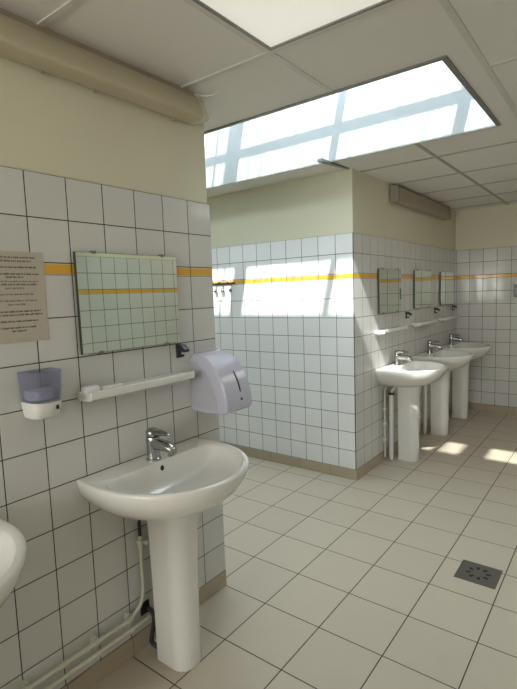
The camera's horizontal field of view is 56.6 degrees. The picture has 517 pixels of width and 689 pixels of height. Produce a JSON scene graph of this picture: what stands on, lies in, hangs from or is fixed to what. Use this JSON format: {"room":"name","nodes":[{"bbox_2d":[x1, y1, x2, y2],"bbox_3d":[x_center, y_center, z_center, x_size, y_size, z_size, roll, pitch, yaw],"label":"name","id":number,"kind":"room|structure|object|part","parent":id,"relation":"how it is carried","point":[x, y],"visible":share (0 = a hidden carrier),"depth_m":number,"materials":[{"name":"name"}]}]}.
{"room":"public restroom","nodes":[
{"label":"public restroom","id":0,"kind":"room"},
{"bbox_2d":[0,56,224,688],"bbox_3d":[-2.544,0.296,0.865,1.900,2.395,5.233,3,8,37],"label":"wall","id":1,"kind":"structure","parent":0,"point":[82,169],"depth_m":1.78,"materials":[{"name":"white tile"}]},
{"bbox_2d":[0,251,49,344],"bbox_3d":[-0.795,-0.154,1.570,0.002,0.298,0.210,3,8,37],"label":"paper notice","id":2,"kind":"object","parent":1,"relation":"attached to","point":[23,302],"visible":1,"depth_m":1.59,"materials":[{"name":"grey paper"}]},
{"bbox_2d":[21,386,61,419],"bbox_3d":[-0.719,0.165,1.605,0.096,0.156,0.117,3,8,37],"label":"soap dispenser","id":3,"kind":"object","parent":1,"relation":"attached to","point":[42,403],"visible":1,"depth_m":1.58,"materials":[{"name":"grey plastic"}]},
{"bbox_2d":[21,520,151,688],"bbox_3d":[-0.995,0.982,1.322,0.066,0.574,1.884,3,8,37],"label":"pipes","id":4,"kind":"object","parent":1,"relation":"attached to","point":[94,641],"visible":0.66,"depth_m":1.85,"materials":[{"name":"white plastic"}]},
{"bbox_2d":[0,8,216,124],"bbox_3d":[-1.212,-0.885,0.875,0.123,0.142,3.304,3,8,37],"label":"wall light","id":5,"kind":"object","parent":1,"relation":"attached to","point":[22,40],"visible":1,"depth_m":1.69,"materials":[{"name":"plastic"}]},
{"bbox_3d":[-1.270,-0.939,0.872,0.030,0.026,3.240,3,8,37],"label":"plate","id":6,"kind":"part","parent":5,"relation":"part of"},
{"bbox_2d":[73,251,179,354],"bbox_3d":[-0.505,-0.173,1.926,0.027,0.384,0.486,2,7,37],"label":"wall mirror","id":7,"kind":"object","parent":1,"relation":"attached to","point":[125,301],"visible":1,"depth_m":1.89,"materials":[{"name":"grey mirror"}]},
{"bbox_2d":[77,371,194,402],"bbox_3d":[-0.472,0.171,1.940,0.092,0.056,0.520,3,8,37],"label":"shelf","id":8,"kind":"object","parent":1,"relation":"attached to","point":[147,383],"visible":1,"depth_m":1.89,"materials":[{"name":"white ceramic"}]},
{"bbox_2d":[81,384,99,393],"bbox_3d":[-0.614,0.164,1.756,0.044,0.024,0.064,3,8,37],"label":"soap bar","id":9,"kind":"object","parent":8,"relation":"on","point":[87,389],"visible":0.91,"depth_m":1.74,"materials":[{"name":"white"}]},
{"bbox_2d":[100,382,122,389],"bbox_3d":[-0.560,0.159,1.828,0.030,0.014,0.100,3,8,37],"label":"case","id":10,"kind":"object","parent":8,"relation":"on","point":[113,385],"visible":0.77,"depth_m":1.81,"materials":[{"name":"white plastic"}]},
{"bbox_2d":[62,570,226,688],"bbox_3d":[-1.754,1.480,0.419,0.022,0.082,5.235,3,8,37],"label":"baseboard","id":11,"kind":"structure","parent":1,"relation":"attached to","point":[117,658],"depth_m":1.97,"materials":[{"name":"beige tile"}]},
{"bbox_2d":[176,343,189,357],"bbox_3d":[-0.338,0.028,2.137,0.057,0.066,0.034,3,8,37],"label":"hook","id":12,"kind":"object","parent":1,"relation":"attached to","point":[180,348],"visible":1,"depth_m":2.13,"materials":[{"name":"black plastic"}]},
{"bbox_3d":[-0.358,0.027,2.152,0.008,0.066,0.028,3,8,37],"label":"plate","id":13,"kind":"part","parent":12,"relation":"part of","materials":[{"name":"black plastic"}]},
{"bbox_3d":[-0.336,0.017,2.134,0.051,0.035,0.034,3,8,37],"label":"arm","id":14,"kind":"part","parent":12,"relation":"part of","materials":[{"name":"black plastic"}]},
{"bbox_2d":[189,349,251,414],"bbox_3d":[-0.174,0.170,2.229,0.220,0.273,0.186,3,8,37],"label":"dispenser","id":15,"kind":"object","parent":1,"relation":"attached to","point":[220,384],"visible":1,"depth_m":2.17,"materials":[{"name":"grey plastic"}]},
{"bbox_3d":[-0.250,0.187,2.175,0.164,0.220,0.006,3,8,37],"label":"panel","id":16,"kind":"part","parent":15,"relation":"part of","materials":[{"name":"grey"}]},
{"bbox_2d":[0,0,516,210],"bbox_3d":[-0.525,-1.093,1.912,4.950,0.052,9.817,3,8,37],"label":"ceiling","id":17,"kind":"structure","parent":0,"point":[182,43],"depth_m":1.87,"materials":[{"name":"grey"}]},
{"bbox_2d":[192,0,392,50],"bbox_3d":[0.159,-1.017,0.956,1.188,0.021,1.183,3,8,37],"label":"ceiling light panel","id":18,"kind":"object","parent":17,"relation":"attached to","point":[270,23],"visible":1,"depth_m":1.57,"materials":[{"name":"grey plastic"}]},
{"bbox_2d":[91,409,516,688],"bbox_3d":[-0.441,1.341,2.170,4.750,0.100,9.617,3,8,37],"label":"floor","id":19,"kind":"structure","parent":0,"point":[334,582],"depth_m":2.51,"materials":[{"name":"beige tile"}]},
{"bbox_2d":[0,518,26,607],"bbox_3d":[-0.846,0.925,1.171,0.480,0.964,0.640,3,8,37],"label":"basin","id":20,"kind":"object","parent":19,"relation":"on","point":[13,545],"visible":1,"depth_m":1.30,"materials":[{"name":"white ceramic"}]},
{"bbox_2d":[141,599,156,648],"bbox_3d":[-0.433,1.200,2.030,0.125,0.201,0.045,2,7,33],"label":"hose","id":21,"kind":"object","parent":19,"relation":"on","point":[145,608],"visible":0.68,"depth_m":2.03,"materials":[{"name":"black rubber"}]},
{"bbox_2d":[77,427,248,671],"bbox_3d":[-0.282,0.827,1.909,0.480,0.964,0.640,3,8,37],"label":"basin","id":22,"kind":"object","parent":19,"relation":"on","point":[167,487],"visible":1,"depth_m":1.90,"materials":[{"name":"white ceramic"}]},
{"bbox_2d":[145,427,176,461],"bbox_3d":[-0.395,0.408,1.940,0.157,0.130,0.062,3,8,37],"label":"tap","id":23,"kind":"object","parent":22,"relation":"on","point":[155,444],"depth_m":1.94,"materials":[{"name":"silver metal"}]},
{"bbox_3d":[-0.291,0.566,1.881,0.480,0.180,0.640,3,8,37],"label":"bowl","id":24,"kind":"part","parent":22,"relation":"part of","materials":[{"name":"white ceramic"}]},
{"bbox_2d":[376,350,446,461],"bbox_3d":[1.368,0.534,4.144,0.480,0.964,0.640,3,8,37],"label":"basin","id":25,"kind":"object","parent":19,"relation":"on","point":[407,374],"visible":1,"depth_m":4.13,"materials":[{"name":"white ceramic"}]},
{"bbox_2d":[394,350,411,364],"bbox_3d":[1.254,0.115,4.175,0.157,0.130,0.062,3,8,37],"label":"tap","id":26,"kind":"object","parent":25,"relation":"on","point":[398,357],"depth_m":4.17,"materials":[{"name":"silver metal"}]},
{"bbox_3d":[1.359,0.272,4.116,0.480,0.180,0.640,3,8,37],"label":"bowl","id":27,"kind":"part","parent":25,"relation":"part of","materials":[{"name":"white ceramic"}]},
{"bbox_2d":[413,340,473,435],"bbox_3d":[1.902,0.441,4.843,0.480,0.964,0.640,3,8,37],"label":"basin","id":28,"kind":"object","parent":19,"relation":"on","point":[454,359],"visible":0.77,"depth_m":4.84,"materials":[{"name":"white ceramic"}]},
{"bbox_2d":[427,340,442,352],"bbox_3d":[1.788,0.022,4.875,0.157,0.130,0.062,3,8,37],"label":"tap","id":29,"kind":"object","parent":28,"relation":"on","point":[430,345],"depth_m":4.87,"materials":[{"name":"silver metal"}]},
{"bbox_3d":[1.893,0.180,4.816,0.480,0.180,0.640,3,8,37],"label":"bowl","id":30,"kind":"part","parent":28,"relation":"part of","materials":[{"name":"white ceramic"}]},
{"bbox_2d":[437,334,490,418],"bbox_3d":[2.367,0.360,5.452,0.480,0.964,0.640,3,8,37],"label":"basin","id":31,"kind":"object","parent":19,"relation":"on","point":[460,377],"visible":0.72,"depth_m":5.45,"materials":[{"name":"white ceramic"}]},
{"bbox_2d":[448,334,462,344],"bbox_3d":[2.253,-0.059,5.483,0.157,0.130,0.062,3,8,37],"label":"tap","id":32,"kind":"object","parent":31,"relation":"on","point":[451,336],"depth_m":5.48,"materials":[{"name":"silver metal"}]},
{"bbox_3d":[2.358,0.099,5.424,0.480,0.180,0.640,3,8,37],"label":"bowl","id":33,"kind":"part","parent":31,"relation":"part of","materials":[{"name":"white ceramic"}]},
{"bbox_2d":[454,559,502,588],"bbox_3d":[1.149,1.197,2.510,0.198,0.004,0.192,3,8,37],"label":"floor drain","id":34,"kind":"object","parent":19,"relation":"on","point":[473,572],"visible":1,"depth_m":2.50,"materials":[{"name":"metal"}]},
{"bbox_2d":[207,168,455,469],"bbox_3d":[0.630,-0.301,5.470,2.354,2.395,2.763,3,8,37],"label":"wall","id":35,"kind":"structure","parent":0,"point":[303,257],"depth_m":4.04,"materials":[{"name":"white tile"}]},
{"bbox_2d":[213,281,234,292],"bbox_3d":[-0.369,-0.526,4.410,0.345,0.100,0.070,3,8,37],"label":"rail","id":36,"kind":"object","parent":35,"relation":"attached to","point":[227,282],"visible":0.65,"depth_m":4.38,"materials":[{"name":"silver metal"}]},
{"bbox_2d":[223,442,357,480],"bbox_3d":[-0.158,0.992,4.506,2.356,0.082,0.022,3,8,37],"label":"baseboard","id":37,"kind":"structure","parent":35,"relation":"attached to","point":[351,474],"depth_m":4.09,"materials":[{"name":"beige tile"}]},
{"bbox_2d":[378,268,400,313],"bbox_3d":[1.144,-0.467,4.164,0.027,0.384,0.486,3,8,37],"label":"wall mirror","id":38,"kind":"object","parent":35,"relation":"attached to","point":[389,280],"visible":1,"depth_m":4.13,"materials":[{"name":"grey mirror"}]},
{"bbox_2d":[382,386,396,459],"bbox_3d":[1.143,0.663,4.169,0.169,0.693,0.056,-5,7,-23],"label":"pipes","id":39,"kind":"object","parent":35,"relation":"attached to","point":[391,393],"visible":0.93,"depth_m":4.16,"materials":[{"name":"white plastic"}]},
{"bbox_2d":[375,325,407,335],"bbox_3d":[1.152,-0.119,4.143,0.092,0.056,0.520,3,8,37],"label":"shelf","id":40,"kind":"object","parent":35,"relation":"attached to","point":[397,328],"visible":1,"depth_m":4.05,"materials":[{"name":"white ceramic"}]},
{"bbox_2d":[358,403,451,478],"bbox_3d":[1.606,0.890,4.894,0.022,0.082,2.741,3,8,37],"label":"baseboard","id":41,"kind":"structure","parent":35,"relation":"attached to","point":[374,462],"depth_m":4.12,"materials":[{"name":"beige tile"}]},
{"bbox_2d":[405,311,411,317],"bbox_3d":[1.411,-0.279,4.503,0.057,0.066,0.034,3,8,37],"label":"hook","id":42,"kind":"object","parent":35,"relation":"attached to","point":[406,312],"visible":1,"depth_m":4.50,"materials":[{"name":"black plastic"}]},
{"bbox_2d":[390,185,450,219],"bbox_3d":[1.624,-1.370,4.702,0.078,0.143,1.550,3,8,37],"label":"wall light","id":43,"kind":"object","parent":35,"relation":"attached to","point":[400,196],"visible":1,"depth_m":4.50,"materials":[{"name":"brown plastic"}]},
{"bbox_2d":[414,270,430,308],"bbox_3d":[1.657,-0.556,4.836,0.027,0.384,0.486,3,8,37],"label":"wall mirror","id":44,"kind":"object","parent":35,"relation":"attached to","point":[422,279],"visible":1,"depth_m":4.80,"materials":[{"name":"grey mirror"}]},
{"bbox_2d":[419,385,426,433],"bbox_3d":[1.677,0.571,4.868,0.169,0.693,0.056,-5,7,-23],"label":"pipes","id":45,"kind":"object","parent":35,"relation":"attached to","point":[425,386],"visible":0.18,"depth_m":4.87,"materials":[{"name":"white plastic"}]},
{"bbox_2d":[412,319,437,327],"bbox_3d":[1.677,-0.210,4.830,0.092,0.056,0.520,3,8,37],"label":"shelf","id":46,"kind":"object","parent":35,"relation":"attached to","point":[427,322],"visible":1,"depth_m":4.73,"materials":[{"name":"white ceramic"}]},
{"bbox_2d":[440,271,453,305],"bbox_3d":[2.158,-0.642,5.492,0.027,0.384,0.486,3,8,37],"label":"wall mirror","id":47,"kind":"object","parent":35,"relation":"attached to","point":[446,278],"visible":1,"depth_m":5.46,"materials":[{"name":"grey mirror"}]},
{"bbox_2d":[438,315,459,321],"bbox_3d":[2.185,-0.298,5.494,0.092,0.056,0.520,3,8,37],"label":"shelf","id":48,"kind":"object","parent":35,"relation":"attached to","point":[451,317],"visible":1,"depth_m":5.38,"materials":[{"name":"white ceramic"}]},
{"bbox_2d":[455,203,516,407],"bbox_3d":[2.486,-0.405,5.845,4.850,2.395,0.108,3,8,37],"label":"wall","id":49,"kind":"structure","parent":0,"point":[486,237],"depth_m":5.61,"materials":[{"name":"white tile"}]},
{"bbox_2d":[468,403,516,414],"bbox_3d":[3.392,0.791,5.246,2.396,0.082,0.012,3,8,37],"label":"baseboard","id":50,"kind":"structure","parent":49,"relation":"attached to","point":[471,406],"depth_m":5.70,"materials":[{"name":"beige tile"}]},
{"bbox_2d":[513,284,516,296],"bbox_3d":[2.919,-0.606,5.396,0.090,0.140,0.036,3,8,37],"label":"light switch","id":51,"kind":"object","parent":49,"relation":"attached to","point":[515,285],"visible":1,"depth_m":5.40,"materials":[{"name":"plastic"}]},
{"bbox_3d":[-0.547,-1.720,1.845,4.950,0.060,9.817,3,8,37],"label":"roof","id":52,"kind":"structure","parent":0,"visible":0},
{"bbox_2d":[204,55,500,188],"bbox_3d":[-0.228,-1.567,3.171,3.470,0.679,1.185,3,8,37],"label":"window","id":53,"kind":"structure","parent":52,"relation":"attached to","point":[430,100],"depth_m":3.18,"materials":[{"name":"grey"}]}
]}

